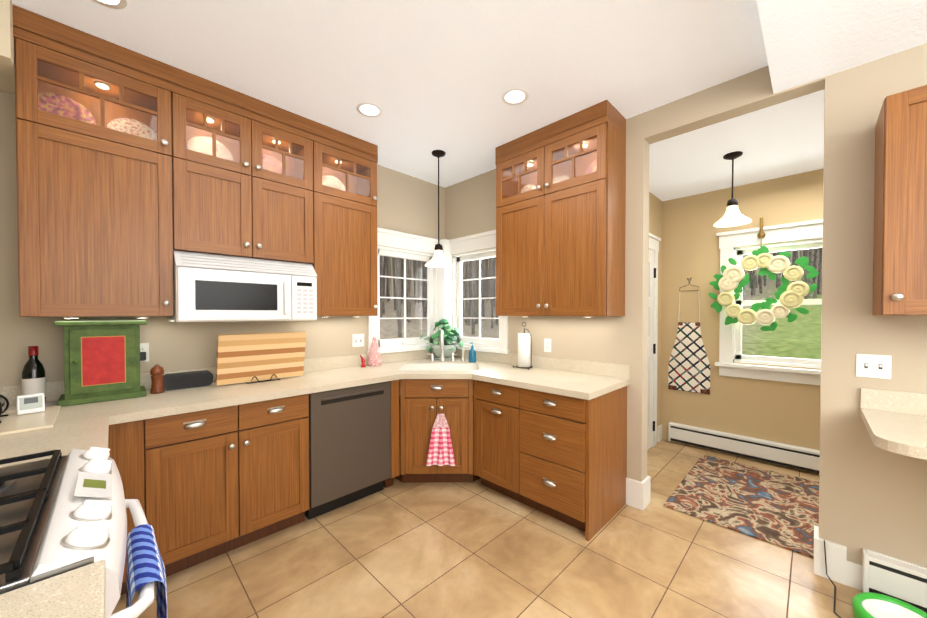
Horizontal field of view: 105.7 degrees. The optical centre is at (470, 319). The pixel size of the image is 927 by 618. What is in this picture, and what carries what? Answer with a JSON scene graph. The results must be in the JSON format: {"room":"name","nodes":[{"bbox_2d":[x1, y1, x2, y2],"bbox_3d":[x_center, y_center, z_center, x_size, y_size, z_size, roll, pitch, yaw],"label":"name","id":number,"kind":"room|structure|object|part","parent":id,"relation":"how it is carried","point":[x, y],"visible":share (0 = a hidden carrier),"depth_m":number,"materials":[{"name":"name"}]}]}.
{"room":"kitchen","nodes":[
{"label":"kitchen","id":0,"kind":"room"},
{"bbox_2d":[0,90,444,448],"bbox_3d":[-1.479,-0.055,2.790,0.140,2.780,3.530,1,1,44],"label":"wall","id":1,"kind":"structure","parent":0,"point":[406,203],"depth_m":2.26,"materials":[{"name":"beige paint"}]},
{"bbox_2d":[140,343,148,361],"bbox_3d":[-1.997,0.204,2.133,0.039,0.115,0.070,1,1,44],"label":"electrical outlet","id":2,"kind":"object","parent":1,"relation":"attached to","point":[144,352],"visible":0.71,"depth_m":2.15,"materials":[{"name":"white plastic"}]},
{"bbox_2d":[13,5,377,318],"bbox_3d":[-1.529,-0.724,2.372,0.355,1.426,1.864,1,1,44],"label":"upper cabinet","id":3,"kind":"object","parent":1,"relation":"attached to","point":[93,117],"visible":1,"depth_m":1.81,"materials":[{"name":"brown wood"}]},
{"bbox_2d":[168,250,316,321],"bbox_3d":[-1.494,-0.195,2.359,0.433,0.412,0.778,1,1,44],"label":"microwave","id":4,"kind":"object","parent":3,"relation":"attached to","point":[214,288],"visible":1,"depth_m":2.18,"materials":[{"name":"white plastic"}]},
{"bbox_2d":[171,92,313,263],"bbox_3d":[-1.521,-0.849,2.379,0.355,0.890,0.785,1,1,44],"label":"upper cabinet","id":5,"kind":"object","parent":1,"relation":"attached to","point":[242,186],"visible":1,"depth_m":2.25,"materials":[{"name":"brown wood"}]},
{"bbox_2d":[0,349,629,405],"bbox_3d":[-0.706,0.385,2.055,1.998,0.100,3.266,1,1,44],"label":"backsplash","id":6,"kind":"structure","parent":1,"relation":"attached to","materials":[{"name":"beige stone"}]},
{"bbox_2d":[312,141,377,315],"bbox_3d":[-1.062,-0.664,2.851,0.355,1.273,0.527,1,1,44],"label":"upper cabinet","id":7,"kind":"object","parent":1,"relation":"attached to","point":[344,264],"visible":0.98,"depth_m":2.75,"materials":[{"name":"brown wood"}]},
{"bbox_2d":[352,334,363,346],"bbox_3d":[-1.007,0.190,3.165,0.015,0.115,0.115,1,1,44],"label":"light switch","id":8,"kind":"object","parent":1,"relation":"attached to","point":[357,340],"visible":1,"depth_m":3.16,"materials":[{"name":"white plastic"}]},
{"bbox_2d":[366,227,508,354],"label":"window","id":9,"kind":"structure","parent":1,"relation":"in","point":[387,238],"depth_m":3.64,"materials":[{"name":"white paint"}]},
{"bbox_2d":[12,0,767,187],"bbox_3d":[-0.489,-1.492,1.804,2.906,0.120,3.530,1,1,44],"label":"ceiling","id":10,"kind":"structure","parent":0,"point":[428,77],"depth_m":1.91,"materials":[{"name":"white paint"}]},
{"bbox_2d":[0,0,14,93],"bbox_3d":[-2.293,-1.288,1.552,0.398,0.280,0.365,1,1,44],"label":"ceiling soffit","id":11,"kind":"structure","parent":10,"relation":"attached to","point":[7,74],"depth_m":1.55,"materials":[{"name":"beige paint"}]},
{"bbox_2d":[92,0,126,8],"bbox_3d":[-1.616,-1.426,1.529,0.176,0.004,0.176,1,1,44],"label":"recessed light","id":12,"kind":"object","parent":10,"relation":"in","point":[117,4],"visible":1,"depth_m":1.59,"materials":[{"name":"white"}]},
{"bbox_2d":[356,102,382,116],"bbox_3d":[-0.693,-1.438,2.417,0.176,0.004,0.176,1,1,44],"label":"recessed light","id":13,"kind":"object","parent":10,"relation":"in","point":[367,109],"visible":1,"depth_m":2.41,"materials":[{"name":"white"}]},
{"bbox_2d":[425,150,451,266],"bbox_3d":[-0.277,-0.958,3.065,0.240,0.979,0.240,1,1,44],"label":"light","id":14,"kind":"object","parent":10,"relation":"hanging from","point":[438,259],"visible":1,"depth_m":3.04,"materials":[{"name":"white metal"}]},
{"bbox_2d":[501,88,528,104],"bbox_3d":[0.288,-1.436,2.269,0.176,0.004,0.176,1,1,44],"label":"recessed light","id":15,"kind":"object","parent":10,"relation":"in","point":[515,96],"visible":1,"depth_m":2.26,"materials":[{"name":"white"}]},
{"bbox_2d":[112,439,862,617],"bbox_3d":[0.933,1.411,1.602,5.400,0.120,5.290,1,1,44],"label":"floor","id":16,"kind":"structure","parent":0,"point":[474,549],"depth_m":1.91,"materials":[{"name":"tile"}]},
{"bbox_2d":[0,446,153,617],"bbox_3d":[-1.165,0.877,0.743,0.764,0.932,0.730,1,1,44],"label":"range","id":17,"kind":"object","parent":16,"relation":"on","point":[60,514],"visible":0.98,"depth_m":0.79,"materials":[{"name":"white metal"},{"name":"black iron"},{"name":"dark glass"}]},
{"bbox_2d":[126,524,167,617],"bbox_3d":[-0.844,0.863,0.920,0.315,0.526,0.082,1,1,44],"label":"towel","id":18,"kind":"object","parent":17,"relation":"hanging from","point":[145,563],"visible":0.98,"depth_m":0.91,"materials":[{"name":"blue fabric"}]},
{"bbox_2d":[109,394,308,594],"bbox_3d":[-1.563,0.909,2.152,0.645,0.867,0.900,1,1,44],"label":"base cabinet","id":19,"kind":"object","parent":16,"relation":"on","point":[203,485],"visible":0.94,"depth_m":1.92,"materials":[{"name":"brown wood"}]},
{"bbox_2d":[0,405,115,467],"bbox_3d":[-1.661,0.417,1.159,0.528,0.140,0.648,1,1,44],"label":"countertop","id":20,"kind":"structure","parent":19,"relation":"on","point":[82,426],"depth_m":1.33,"materials":[{"name":"white stone"}]},
{"bbox_2d":[305,381,390,519],"bbox_3d":[-1.037,0.902,2.698,0.635,0.867,0.610,1,1,44],"label":"dishwasher","id":21,"kind":"object","parent":16,"relation":"on","point":[349,444],"visible":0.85,"depth_m":2.46,"materials":[{"name":"grey metal"}]},
{"bbox_2d":[384,379,480,487],"bbox_3d":[-0.313,0.895,3.168,1.015,0.867,1.069,1,1,44],"label":"base cabinet","id":22,"kind":"object","parent":16,"relation":"on","point":[423,403],"depth_m":2.78,"materials":[{"name":"brown wood"}]},
{"bbox_2d":[0,349,468,423],"bbox_3d":[-1.049,0.482,2.392,1.038,0.302,3.266,1,1,44],"label":"countertop","id":23,"kind":"structure","parent":22,"relation":"on","point":[329,373],"depth_m":2.26,"materials":[{"name":"white stone"}]},
{"bbox_2d":[0,405,60,435],"bbox_3d":[-2.021,0.437,1.426,0.468,0.012,0.458,1,1,44],"label":"cutting board","id":24,"kind":"object","parent":23,"relation":"on","point":[12,422],"visible":1,"depth_m":1.48,"materials":[{"name":"beige"}]},
{"bbox_2d":[0,395,8,422],"bbox_3d":[-2.051,0.329,1.405,0.304,0.202,0.227,1,1,44],"label":"wine rack","id":25,"kind":"object","parent":24,"relation":"on","point":[2,402],"visible":1,"depth_m":1.55,"materials":[{"name":"black metal"}]},
{"bbox_2d":[16,393,44,414],"bbox_3d":[-2.001,0.385,1.599,0.033,0.086,0.080,1,1,34],"label":"thermometer","id":26,"kind":"object","parent":24,"relation":"on","point":[30,403],"visible":1,"depth_m":1.59,"materials":[{"name":"white plastic"}]},
{"bbox_2d":[22,346,45,403],"bbox_3d":[-2.223,0.287,1.789,0.076,0.302,0.077,1,1,44],"label":"wine bottle","id":27,"kind":"object","parent":23,"relation":"on","point":[33,377],"visible":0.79,"depth_m":1.77,"materials":[{"name":"black glass"}]},
{"bbox_2d":[54,320,146,406],"bbox_3d":[-2.016,0.222,1.935,0.232,0.427,0.340,1,1,44],"label":"cabinet","id":28,"kind":"object","parent":23,"relation":"on","point":[101,361],"visible":0.96,"depth_m":1.86,"materials":[{"name":"paint"}]},
{"bbox_2d":[150,365,163,393],"bbox_3d":[-1.849,0.350,2.074,0.061,0.167,0.062,1,1,44],"label":"pepper mill","id":29,"kind":"object","parent":23,"relation":"on","point":[156,373],"visible":1,"depth_m":2.05,"materials":[{"name":"brown wood"}]},
{"bbox_2d":[163,370,212,390],"bbox_3d":[-1.786,0.384,2.222,0.063,0.095,0.250,1,1,44],"label":"speaker","id":30,"kind":"object","parent":23,"relation":"on","point":[182,380],"visible":0.88,"depth_m":2.20},
{"bbox_2d":[245,374,280,383],"bbox_3d":[-1.451,0.405,2.448,0.108,0.045,0.205,1,1,44],"label":"stand","id":31,"kind":"object","parent":23,"relation":"on","point":[264,380],"visible":0.83,"depth_m":2.41,"materials":[{"name":"black metal"}]},
{"bbox_2d":[216,331,305,385],"bbox_3d":[-1.420,0.256,2.416,0.103,0.330,0.530,1,1,44],"label":"cutting board","id":32,"kind":"object","parent":31,"relation":"on","point":[244,357],"visible":1,"depth_m":2.38,"materials":[{"name":"brown wood"}]},
{"bbox_2d":[360,355,365,366],"bbox_3d":[-0.945,0.365,3.086,0.044,0.111,0.054,1,1,44],"label":"bird","id":33,"kind":"object","parent":23,"relation":"on","point":[363,360],"visible":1,"depth_m":3.08},
{"bbox_2d":[368,337,380,365],"bbox_3d":[-0.872,0.288,3.195,0.124,0.260,0.124,1,1,44],"label":"bottle","id":34,"kind":"object","parent":23,"relation":"on","point":[374,357],"visible":0.98,"depth_m":3.16,"materials":[{"name":"glass"}]},
{"bbox_2d":[420,318,463,359],"bbox_3d":[-0.289,0.202,3.601,0.350,0.421,0.367,1,1,44],"label":"potted plant","id":35,"kind":"object","parent":23,"relation":"on","point":[445,326],"visible":0.92,"depth_m":3.58,"materials":[{"name":"plant"}]},
{"bbox_2d":[427,330,457,361],"bbox_3d":[-0.274,0.257,3.450,0.245,0.317,0.245,1,1,44],"label":"faucet","id":36,"kind":"object","parent":23,"relation":"on","point":[442,358],"visible":1,"depth_m":3.45,"materials":[{"name":"silver metal"}]},
{"bbox_2d":[461,349,464,361],"bbox_3d":[-0.074,0.352,3.472,0.040,0.125,0.040,1,1,44],"label":"sprayer","id":37,"kind":"object","parent":23,"relation":"on","point":[462,358],"visible":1,"depth_m":3.46,"materials":[{"name":"silver metal"}]},
{"bbox_2d":[469,342,475,362],"bbox_3d":[0.020,0.320,3.408,0.075,0.192,0.076,1,1,44],"label":"soap bottle","id":38,"kind":"object","parent":23,"relation":"on","point":[472,355],"visible":1,"depth_m":3.38,"materials":[{"name":"blue plastic"}]},
{"bbox_3d":[-0.803,0.898,2.953,0.614,0.867,0.076,1,1,44],"label":"base cabinet filler","id":39,"kind":"part","parent":22,"relation":"part of","materials":[{"name":"brown wood"}]},
{"bbox_2d":[426,414,454,465],"bbox_3d":[-0.230,0.936,2.728,0.230,0.400,0.030,0,1,-1],"label":"towel","id":40,"kind":"object","parent":22,"relation":"hanging from","point":[440,452],"visible":1,"depth_m":2.73,"materials":[{"name":"red fabric"}]},
{"bbox_2d":[474,380,626,541],"bbox_3d":[0.570,0.902,2.650,0.951,0.867,0.643,1,1,44],"label":"base cabinet","id":41,"kind":"object","parent":16,"relation":"on","point":[562,458],"visible":0.94,"depth_m":2.35,"materials":[{"name":"brown wood"}]},
{"bbox_2d":[454,351,629,399],"bbox_3d":[0.438,0.477,2.743,1.320,0.302,0.686,1,1,44],"label":"countertop","id":42,"kind":"structure","parent":41,"relation":"on","point":[587,380],"depth_m":2.65,"materials":[{"name":"white stone"}]},
{"bbox_2d":[513,322,532,369],"bbox_3d":[0.472,0.221,3.032,0.173,0.398,0.174,1,1,44],"label":"paper towel holder","id":43,"kind":"object","parent":42,"relation":"on","point":[524,350],"visible":1,"depth_m":2.98,"materials":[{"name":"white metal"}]},
{"bbox_2d":[663,455,818,557],"bbox_3d":[2.119,1.330,2.672,0.840,0.012,1.260,1,1,44],"label":"rug","id":44,"kind":"object","parent":16,"relation":"on","point":[776,508],"visible":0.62,"depth_m":2.56,"materials":[{"name":"multicoloured fabric"}]},
{"bbox_2d":[852,592,926,617],"bbox_3d":[1.836,1.309,1.494,0.290,0.085,0.290,1,1,44],"label":"pet bowl","id":45,"kind":"object","parent":16,"relation":"on","point":[869,605],"visible":1,"depth_m":1.58,"materials":[{"name":"green plastic"}]},
{"bbox_3d":[-0.414,0.939,-0.055,1.422,0.867,0.643,1,1,44],"label":"base cabinet","id":46,"kind":"object","parent":16,"relation":"on","visible":0},
{"bbox_2d":[0,560,105,617],"bbox_3d":[-0.412,0.434,-0.060,1.422,0.140,0.648,1,1,44],"label":"countertop","id":47,"kind":"structure","parent":46,"relation":"on","point":[80,592],"depth_m":0.57,"materials":[{"name":"beige stone"}]},
{"bbox_2d":[649,192,661,426],"bbox_3d":[1.583,-0.064,3.414,0.120,2.780,1.640,1,1,44],"label":"wall","id":48,"kind":"structure","parent":0,"point":[655,215],"depth_m":3.79,"materials":[{"name":"beige paint"}]},
{"bbox_2d":[647,233,660,449],"bbox_3d":[1.631,0.243,3.315,0.091,2.170,1.060,1,1,44],"label":"door frame","id":49,"kind":"structure","parent":48,"relation":"attached to","point":[654,240],"depth_m":3.60,"materials":[{"name":"white paint"}]},
{"bbox_2d":[445,43,926,567],"bbox_3d":[1.601,-0.046,2.166,5.140,2.780,0.120,1,1,44],"label":"wall","id":50,"kind":"structure","parent":0,"point":[871,497],"depth_m":1.80,"materials":[{"name":"beige paint"}]},
{"bbox_2d":[544,338,550,351],"bbox_3d":[0.659,0.222,2.999,0.070,0.115,0.008,1,1,44],"label":"electrical outlet","id":51,"kind":"object","parent":50,"relation":"attached to","point":[547,345],"visible":1,"depth_m":3.00,"materials":[{"name":"white plastic"}]},
{"bbox_2d":[495,100,625,316],"bbox_3d":[0.657,-0.729,2.744,0.952,1.426,0.355,1,1,44],"label":"upper cabinet","id":52,"kind":"object","parent":50,"relation":"attached to","point":[560,212],"visible":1,"depth_m":2.55,"materials":[{"name":"brown wood"}]},
{"bbox_2d":[626,425,862,590],"bbox_3d":[2.693,1.249,2.153,3.255,0.190,1.638,1,1,44],"label":"baseboard","id":53,"kind":"structure","parent":50,"relation":"attached to","point":[841,569],"depth_m":1.83,"materials":[{"name":"white paint"}]},
{"bbox_2d":[856,354,891,378],"bbox_3d":[1.968,0.230,1.716,0.115,0.115,0.015,1,1,44],"label":"light switch","id":54,"kind":"object","parent":50,"relation":"attached to","point":[873,366],"visible":1,"depth_m":1.72,"materials":[{"name":"white plastic"}]},
{"bbox_2d":[860,387,926,459],"bbox_3d":[2.111,0.418,1.142,1.090,0.140,0.638,1,1,44],"label":"countertop","id":55,"kind":"structure","parent":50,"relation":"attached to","point":[895,421],"depth_m":1.55,"materials":[{"name":"beige stone"}]},
{"bbox_2d":[862,548,926,612],"bbox_3d":[2.579,1.243,1.095,1.812,0.190,0.069,1,1,44],"label":"baseboard heater","id":56,"kind":"object","parent":50,"relation":"attached to","point":[896,578],"visible":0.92,"depth_m":1.64,"materials":[{"name":"white metal"}]},
{"bbox_2d":[872,85,926,314],"bbox_3d":[2.010,-0.476,1.426,0.460,0.920,0.355,1,1,44],"label":"upper cabinet","id":57,"kind":"object","parent":50,"relation":"attached to","point":[900,245],"visible":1,"depth_m":1.45,"materials":[{"name":"brown wood"}]},
{"bbox_2d":[661,168,823,474],"bbox_3d":[3.321,-0.055,2.765,3.515,2.780,0.140,1,1,44],"label":"wall","id":58,"kind":"structure","parent":0,"point":[781,412],"depth_m":3.49,"materials":[{"name":"beige paint"}]},
{"bbox_2d":[668,278,709,394],"bbox_3d":[2.282,0.163,3.668,0.380,1.190,0.008,1,1,44],"label":"apron","id":59,"kind":"object","parent":58,"relation":"hanging from","point":[689,367],"visible":1,"depth_m":3.66,"materials":[{"name":"beige fabric"}]},
{"bbox_2d":[668,422,819,473],"bbox_3d":[3.078,1.219,2.873,2.612,0.190,0.069,1,1,44],"label":"baseboard heater","id":60,"kind":"object","parent":58,"relation":"attached to","point":[798,457],"visible":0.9,"depth_m":3.30,"materials":[{"name":"white metal"}]},
{"bbox_2d":[715,219,822,384],"bbox_3d":[2.859,-0.143,3.159,1.060,1.405,0.200,1,1,44],"label":"window","id":61,"kind":"structure","parent":58,"relation":"in","point":[730,343],"depth_m":3.26,"materials":[{"name":"white paint"}]},
{"bbox_2d":[709,217,818,330],"bbox_3d":[2.633,-0.412,3.200,0.773,1.038,0.132,1,1,44],"label":"wreath","id":62,"kind":"object","parent":61,"relation":"hanging from","point":[735,279],"visible":1,"depth_m":3.15,"materials":[{"name":"white"}]},
{"bbox_2d":[649,0,926,200],"bbox_3d":[1.564,-1.395,0.947,3.515,0.290,5.170,1,1,44],"label":"ceiling","id":63,"kind":"structure","parent":0,"point":[783,139],"depth_m":2.05,"materials":[{"name":"white paint"}]},
{"bbox_2d":[713,151,751,226],"bbox_3d":[2.033,-1.009,2.724,0.240,0.529,0.240,1,1,44],"label":"pendant light","id":64,"kind":"object","parent":63,"relation":"hanging from","point":[733,216],"visible":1,"depth_m":2.71,"materials":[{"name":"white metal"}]},
{"bbox_2d":[824,540,840,617],"bbox_3d":[1.903,1.252,1.456,0.613,0.197,0.446,1,1,44],"label":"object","id":65,"kind":"structure","parent":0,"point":[831,581],"depth_m":1.77,"materials":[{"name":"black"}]},
{"label":"outside","id":66,"kind":"structure","parent":0,"visible":0},
{"bbox_2d":[383,250,802,297],"bbox_3d":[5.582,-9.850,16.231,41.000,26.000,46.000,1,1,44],"label":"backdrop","id":67,"kind":"structure","parent":66,"point":[412,281],"depth_m":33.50,"materials":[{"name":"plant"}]},
{"bbox_2d":[380,275,821,359],"bbox_3d":[5.242,-0.623,15.293,36.000,4.769,36.000,1,1,44],"label":"ground","id":68,"kind":"structure","parent":66,"point":[778,339],"depth_m":11.23,"materials":[{"name":"green plant"}]},
{"bbox_2d":[380,248,821,336],"bbox_3d":[4.689,-8.749,16.404,37.296,19.157,38.631,1,1,44],"label":"trees","id":69,"kind":"object","parent":68,"relation":"on","point":[474,292],"depth_m":16.85,"materials":[{"name":"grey plant"}]}
]}

